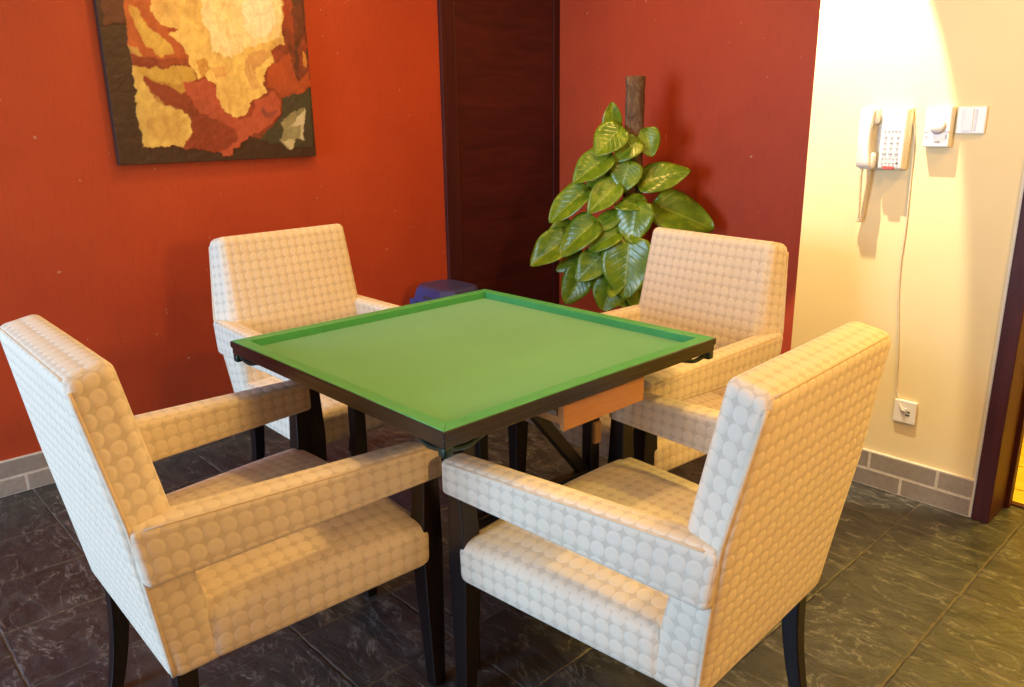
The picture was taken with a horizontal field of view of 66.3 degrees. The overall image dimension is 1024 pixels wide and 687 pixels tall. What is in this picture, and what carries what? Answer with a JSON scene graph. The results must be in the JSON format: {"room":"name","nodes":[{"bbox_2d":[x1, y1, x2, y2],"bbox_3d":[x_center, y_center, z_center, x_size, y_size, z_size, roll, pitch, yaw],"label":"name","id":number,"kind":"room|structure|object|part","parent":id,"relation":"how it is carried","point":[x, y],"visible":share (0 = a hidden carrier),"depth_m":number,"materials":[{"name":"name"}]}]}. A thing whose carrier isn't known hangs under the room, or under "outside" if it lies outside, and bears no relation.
{"room":"games hall","nodes":[
{"label":"games hall","id":0,"kind":"room"},
{"bbox_2d":[0,0,447,460],"bbox_3d":[-2.063,-0.539,2.396,6.485,2.350,0.100,-15,21,-41],"label":"wall","id":1,"kind":"structure","parent":0,"point":[115,257],"depth_m":3.11,"materials":[{"name":"red paint"}]},
{"bbox_2d":[0,451,54,497],"bbox_3d":[-2.309,0.619,2.389,5.460,0.135,0.010,-15,21,-41],"label":"baseboard","id":2,"kind":"structure","parent":1,"relation":"attached to","point":[27,472],"depth_m":2.86,"materials":[{"name":"brick"}]},
{"bbox_2d":[93,0,315,164],"bbox_3d":[-1.155,-1.118,3.030,0.806,0.800,0.035,-15,21,-41],"label":"wall picture","id":3,"kind":"object","parent":1,"relation":"attached to","point":[186,80],"visible":1,"depth_m":3.02,"materials":[{"name":"fabric"}]},
{"bbox_2d":[437,0,559,303],"bbox_3d":[-0.037,-0.997,4.169,0.824,2.200,0.022,-15,21,-41],"label":"door","id":4,"kind":"structure","parent":1,"relation":"in","point":[499,60],"depth_m":4.12,"materials":[{"name":"brown wood"}]},
{"bbox_2d":[0,422,1023,686],"bbox_3d":[-0.460,1.162,0.738,5.960,0.060,5.273,-15,21,-41],"label":"floor","id":5,"kind":"structure","parent":0,"point":[908,592],"depth_m":2.10,"materials":[{"name":"tile"}]},
{"bbox_2d":[0,314,445,686],"bbox_3d":[-0.614,0.371,1.742,0.680,0.916,0.642,-15,21,-40],"label":"armchair","id":6,"kind":"object","parent":5,"relation":"on","point":[203,571],"visible":0.98,"depth_m":1.52,"materials":[{"name":"fabric"}]},
{"bbox_3d":[-0.795,0.278,1.544,0.194,0.623,0.562,-15,21,-40],"label":"backrest","id":7,"kind":"part","parent":6,"relation":"part of","materials":[{"name":"fabric"}]},
{"bbox_3d":[-0.921,0.661,1.820,0.076,0.325,0.043,-15,21,-40],"label":"leg","id":8,"kind":"part","parent":6,"relation":"part of","materials":[{"name":"brown wood"}]},
{"bbox_3d":[-0.640,0.741,1.524,0.076,0.325,0.043,-15,21,-40],"label":"leg","id":9,"kind":"part","parent":6,"relation":"part of","materials":[{"name":"brown wood"}]},
{"bbox_3d":[-0.783,0.199,1.919,0.067,0.122,0.634,14,22,43],"label":"armrest","id":10,"kind":"part","parent":6,"relation":"part of","materials":[{"name":"fabric"}]},
{"bbox_3d":[-0.412,0.304,1.530,0.634,0.122,0.067,-14,20,-38],"label":"armrest","id":11,"kind":"part","parent":6,"relation":"part of","materials":[{"name":"fabric"}]},
{"bbox_3d":[-0.562,0.431,1.808,0.504,0.158,0.621,-15,21,-40],"label":"seat","id":12,"kind":"part","parent":6,"relation":"part of","materials":[{"name":"fabric"}]},
{"bbox_3d":[-0.573,0.434,2.195,0.054,0.545,0.052,-15,21,-40],"label":"leg","id":13,"kind":"part","parent":6,"relation":"part of","materials":[{"name":"brown wood"}]},
{"bbox_3d":[-0.191,0.543,1.794,0.054,0.545,0.052,-15,21,-40],"label":"leg","id":14,"kind":"part","parent":6,"relation":"part of","materials":[{"name":"brown wood"}]},
{"bbox_2d":[209,224,454,461],"bbox_3d":[-0.620,0.084,2.750,0.642,0.916,0.680,-16,22,-43],"label":"armchair","id":15,"kind":"object","parent":5,"relation":"on","point":[271,281],"visible":0.43,"depth_m":2.75,"materials":[{"name":"fabric"}]},
{"bbox_3d":[-0.798,0.029,2.516,0.067,0.122,0.634,-15,21,-40],"label":"armrest","id":16,"kind":"part","parent":15,"relation":"part of","materials":[{"name":"fabric"}]},
{"bbox_3d":[-0.927,0.367,2.850,0.043,0.325,0.076,-16,22,-43],"label":"leg","id":17,"kind":"part","parent":15,"relation":"part of","materials":[{"name":"brown wood"}]},
{"bbox_3d":[-0.794,-0.102,2.877,0.562,0.623,0.194,-16,22,-43],"label":"backrest","id":18,"kind":"part","parent":15,"relation":"part of","materials":[{"name":"fabric"}]},
{"bbox_3d":[-0.570,0.170,2.724,0.621,0.158,0.504,-16,22,-43],"label":"seat","id":19,"kind":"part","parent":15,"relation":"part of","materials":[{"name":"fabric"}]},
{"bbox_3d":[-0.597,0.377,2.398,0.052,0.545,0.054,-16,22,-43],"label":"leg","id":20,"kind":"part","parent":15,"relation":"part of","materials":[{"name":"brown wood"}]},
{"bbox_3d":[-0.410,-0.082,2.886,0.634,0.122,0.067,13,21,41],"label":"armrest","id":21,"kind":"part","parent":15,"relation":"part of","materials":[{"name":"fabric"}]},
{"bbox_2d":[410,280,478,303],"bbox_3d":[-0.307,-0.027,3.829,0.260,0.530,0.306,-15,21,-41],"label":"plastic stool","id":22,"kind":"object","parent":5,"relation":"on","point":[426,291],"visible":0.27,"depth_m":3.71,"materials":[{"name":"blue plastic"}]},
{"bbox_3d":[-0.463,0.002,3.859,0.061,0.462,0.061,-15,21,-41],"label":"leg","id":23,"kind":"part","parent":22,"relation":"part of","materials":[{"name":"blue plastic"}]},
{"bbox_2d":[230,289,715,669],"bbox_3d":[-0.100,0.348,2.102,0.880,0.748,0.880,-15,21,-41],"label":"table","id":24,"kind":"object","parent":5,"relation":"on","point":[450,372],"visible":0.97,"depth_m":1.91,"materials":[{"name":"green fabric"}]},
{"bbox_3d":[-0.407,0.388,2.128,0.034,0.665,0.034,-15,21,-41],"label":"leg","id":25,"kind":"part","parent":24,"relation":"part of","materials":[{"name":"black paint"}]},
{"bbox_3d":[-0.102,0.472,1.817,0.034,0.665,0.034,-15,21,-41],"label":"leg","id":26,"kind":"part","parent":24,"relation":"part of","materials":[{"name":"black paint"}]},
{"bbox_3d":[-0.096,0.303,2.410,0.034,0.665,0.034,-15,21,-41],"label":"leg","id":27,"kind":"part","parent":24,"relation":"part of","materials":[{"name":"black paint"}]},
{"bbox_3d":[0.110,0.104,1.829,0.253,0.044,0.258,-15,21,-41],"label":"drawer","id":28,"kind":"part","parent":24,"relation":"part of","materials":[{"name":"orange wood"}]},
{"bbox_3d":[0.209,0.388,2.098,0.034,0.665,0.034,-15,21,-41],"label":"leg","id":29,"kind":"part","parent":24,"relation":"part of","materials":[{"name":"black paint"}]},
{"bbox_3d":[0.203,0.130,1.737,0.273,0.058,0.012,-15,21,-41],"label":"drawer","id":30,"kind":"part","parent":24,"relation":"part of","materials":[{"name":"orange wood"}]},
{"bbox_2d":[508,227,788,472],"bbox_3d":[0.437,0.131,2.528,0.680,0.916,0.642,-13,20,-36],"label":"armchair","id":31,"kind":"object","parent":5,"relation":"on","point":[731,290],"visible":0.41,"depth_m":2.45,"materials":[{"name":"fabric"}]},
{"bbox_3d":[0.022,0.306,2.614,0.054,0.545,0.052,-13,20,-36],"label":"leg","id":32,"kind":"part","parent":31,"relation":"part of","materials":[{"name":"brown wood"}]},
{"bbox_3d":[0.250,-0.037,2.691,0.634,0.122,0.067,-12,19,-33],"label":"armrest","id":33,"kind":"part","parent":31,"relation":"part of","materials":[{"name":"fabric"}]},
{"bbox_3d":[0.384,0.217,2.509,0.504,0.158,0.621,-13,20,-36],"label":"seat","id":34,"kind":"part","parent":31,"relation":"part of","materials":[{"name":"fabric"}]},
{"bbox_3d":[0.364,0.424,2.182,0.054,0.545,0.052,-13,20,-36],"label":"leg","id":35,"kind":"part","parent":31,"relation":"part of","materials":[{"name":"brown wood"}]},
{"bbox_3d":[0.628,-0.053,2.629,0.194,0.623,0.562,-13,20,-36],"label":"backrest","id":36,"kind":"part","parent":31,"relation":"part of","materials":[{"name":"fabric"}]},
{"bbox_3d":[0.583,0.078,2.271,0.634,0.122,0.067,-14,20,-38],"label":"armrest","id":37,"kind":"part","parent":31,"relation":"part of","materials":[{"name":"fabric"}]},
{"bbox_2d":[442,321,890,686],"bbox_3d":[0.317,0.386,1.673,0.680,0.898,0.642,14,22,42],"label":"armchair","id":38,"kind":"object","parent":5,"relation":"on","point":[674,579],"visible":0.96,"depth_m":1.44,"materials":[{"name":"fabric"}]},
{"bbox_3d":[-0.100,0.563,1.738,0.054,0.534,0.052,14,22,42],"label":"leg","id":39,"kind":"part","parent":38,"relation":"part of","materials":[{"name":"brown wood"}]},
{"bbox_3d":[0.269,0.446,1.740,0.504,0.155,0.621,14,22,42],"label":"seat","id":40,"kind":"part","parent":38,"relation":"part of","materials":[{"name":"fabric"}]},
{"bbox_3d":[0.108,0.326,1.469,0.634,0.119,0.067,13,21,40],"label":"armrest","id":41,"kind":"part","parent":38,"relation":"part of","materials":[{"name":"fabric"}]},
{"bbox_3d":[0.292,0.446,2.126,0.054,0.534,0.052,14,22,42],"label":"leg","id":42,"kind":"part","parent":38,"relation":"part of","materials":[{"name":"brown wood"}]},
{"bbox_3d":[0.488,0.212,1.846,0.067,0.119,0.634,-15,21,-41],"label":"armrest","id":43,"kind":"part","parent":38,"relation":"part of","materials":[{"name":"fabric"}]},
{"bbox_3d":[0.490,0.292,1.471,0.194,0.611,0.562,14,22,42],"label":"backrest","id":44,"kind":"part","parent":38,"relation":"part of","materials":[{"name":"fabric"}]},
{"bbox_3d":[0.633,0.663,1.740,0.076,0.318,0.043,14,22,42],"label":"leg","id":45,"kind":"part","parent":38,"relation":"part of","materials":[{"name":"brown wood"}]},
{"bbox_2d":[559,0,820,354],"bbox_3d":[0.918,-0.990,3.820,0.100,2.350,1.828,-15,21,-41],"label":"wall","id":46,"kind":"structure","parent":0,"point":[729,84],"depth_m":3.68,"materials":[{"name":"red paint"}]},
{"bbox_2d":[791,0,1023,478],"bbox_3d":[2.605,-0.498,2.003,1.235,2.350,3.264,-15,21,-41],"label":"wall","id":47,"kind":"structure","parent":0,"point":[919,54],"depth_m":2.53,"materials":[{"name":"beige paint"}]},
{"bbox_2d":[855,105,914,221],"bbox_3d":[1.192,-0.574,2.537,0.083,0.376,0.140,-15,21,-41],"label":"wall telephone","id":48,"kind":"object","parent":47,"relation":"attached to","point":[884,133],"visible":1,"depth_m":2.51,"materials":[{"name":"white plastic"}]},
{"bbox_3d":[1.163,-0.491,2.607,0.044,0.178,0.034,-15,21,-41],"label":"coil cord","id":49,"kind":"part","parent":48,"relation":"part of","materials":[{"name":"beige plastic"}]},
{"bbox_2d":[882,166,893,169],"bbox_3d":[1.210,-0.565,2.522,0.014,0.011,0.035,-15,21,-41],"label":"light","id":50,"kind":"object","parent":48,"relation":"attached to","point":[883,167],"depth_m":2.52,"materials":[{"name":"red plastic"}]},
{"bbox_2d":[893,398,917,424],"bbox_3d":[1.339,0.233,2.673,0.012,0.080,0.072,-15,21,-41],"label":"wall socket","id":51,"kind":"object","parent":47,"relation":"attached to","point":[908,416],"visible":1,"depth_m":2.67,"materials":[{"name":"white plastic"}]},
{"bbox_2d":[896,122,915,411],"bbox_3d":[1.294,-0.242,2.576,0.015,0.962,0.106,-15,21,-41],"label":"cable","id":52,"kind":"object","parent":47,"relation":"attached to","point":[912,122],"visible":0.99,"depth_m":2.58,"materials":[{"name":"beige plastic"}]},
{"bbox_2d":[852,448,973,516],"bbox_3d":[1.277,0.445,2.807,0.010,0.135,0.668,-15,21,-41],"label":"baseboard","id":53,"kind":"structure","parent":47,"relation":"attached to","point":[938,488],"depth_m":2.69,"materials":[{"name":"brick"}]},
{"bbox_2d":[923,106,955,147],"bbox_3d":[1.310,-0.665,2.411,0.042,0.123,0.077,-15,21,-41],"label":"thermostat","id":54,"kind":"object","parent":47,"relation":"attached to","point":[939,124],"visible":1,"depth_m":2.40,"materials":[{"name":"white plastic"}]},
{"bbox_2d":[955,106,987,133],"bbox_3d":[1.379,-0.671,2.355,0.013,0.080,0.080,-15,21,-41],"label":"light switch","id":55,"kind":"object","parent":47,"relation":"attached to","point":[970,119],"visible":1,"depth_m":2.35,"materials":[{"name":"white plastic"}]},
{"bbox_2d":[968,170,1023,522],"bbox_3d":[1.909,-0.304,2.025,0.200,1.985,0.998,-15,21,-41],"label":"door frame","id":56,"kind":"structure","parent":47,"relation":"attached to","point":[1004,429],"depth_m":2.47,"materials":[{"name":"brown wood"}]},
{"bbox_2d":[1012,438,1023,503],"bbox_3d":[2.314,0.531,2.779,0.993,0.054,1.964,-15,21,-41],"label":"boards","id":57,"kind":"object","parent":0,"point":[1018,496],"depth_m":2.82,"materials":[{"name":"yellow wood"}]},
{"bbox_2d":[1012,501,1023,508],"bbox_3d":[2.009,0.636,2.369,0.028,0.026,0.908,-15,21,-41],"label":"trim","id":58,"kind":"structure","parent":57,"relation":"attached to","point":[1017,504],"depth_m":2.66,"materials":[{"name":"brown wood"}]},
{"bbox_3d":[0.775,0.209,4.017,0.525,0.060,2.008,-15,21,-41],"label":"floor","id":59,"kind":"structure","parent":0,"visible":0},
{"bbox_2d":[530,76,714,310],"bbox_3d":[0.527,-0.519,3.798,0.873,1.468,0.340,2,16,10],"label":"potted plant","id":60,"kind":"object","parent":59,"relation":"on","point":[613,264],"visible":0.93,"depth_m":3.67,"materials":[{"name":"green plant"}]}
]}

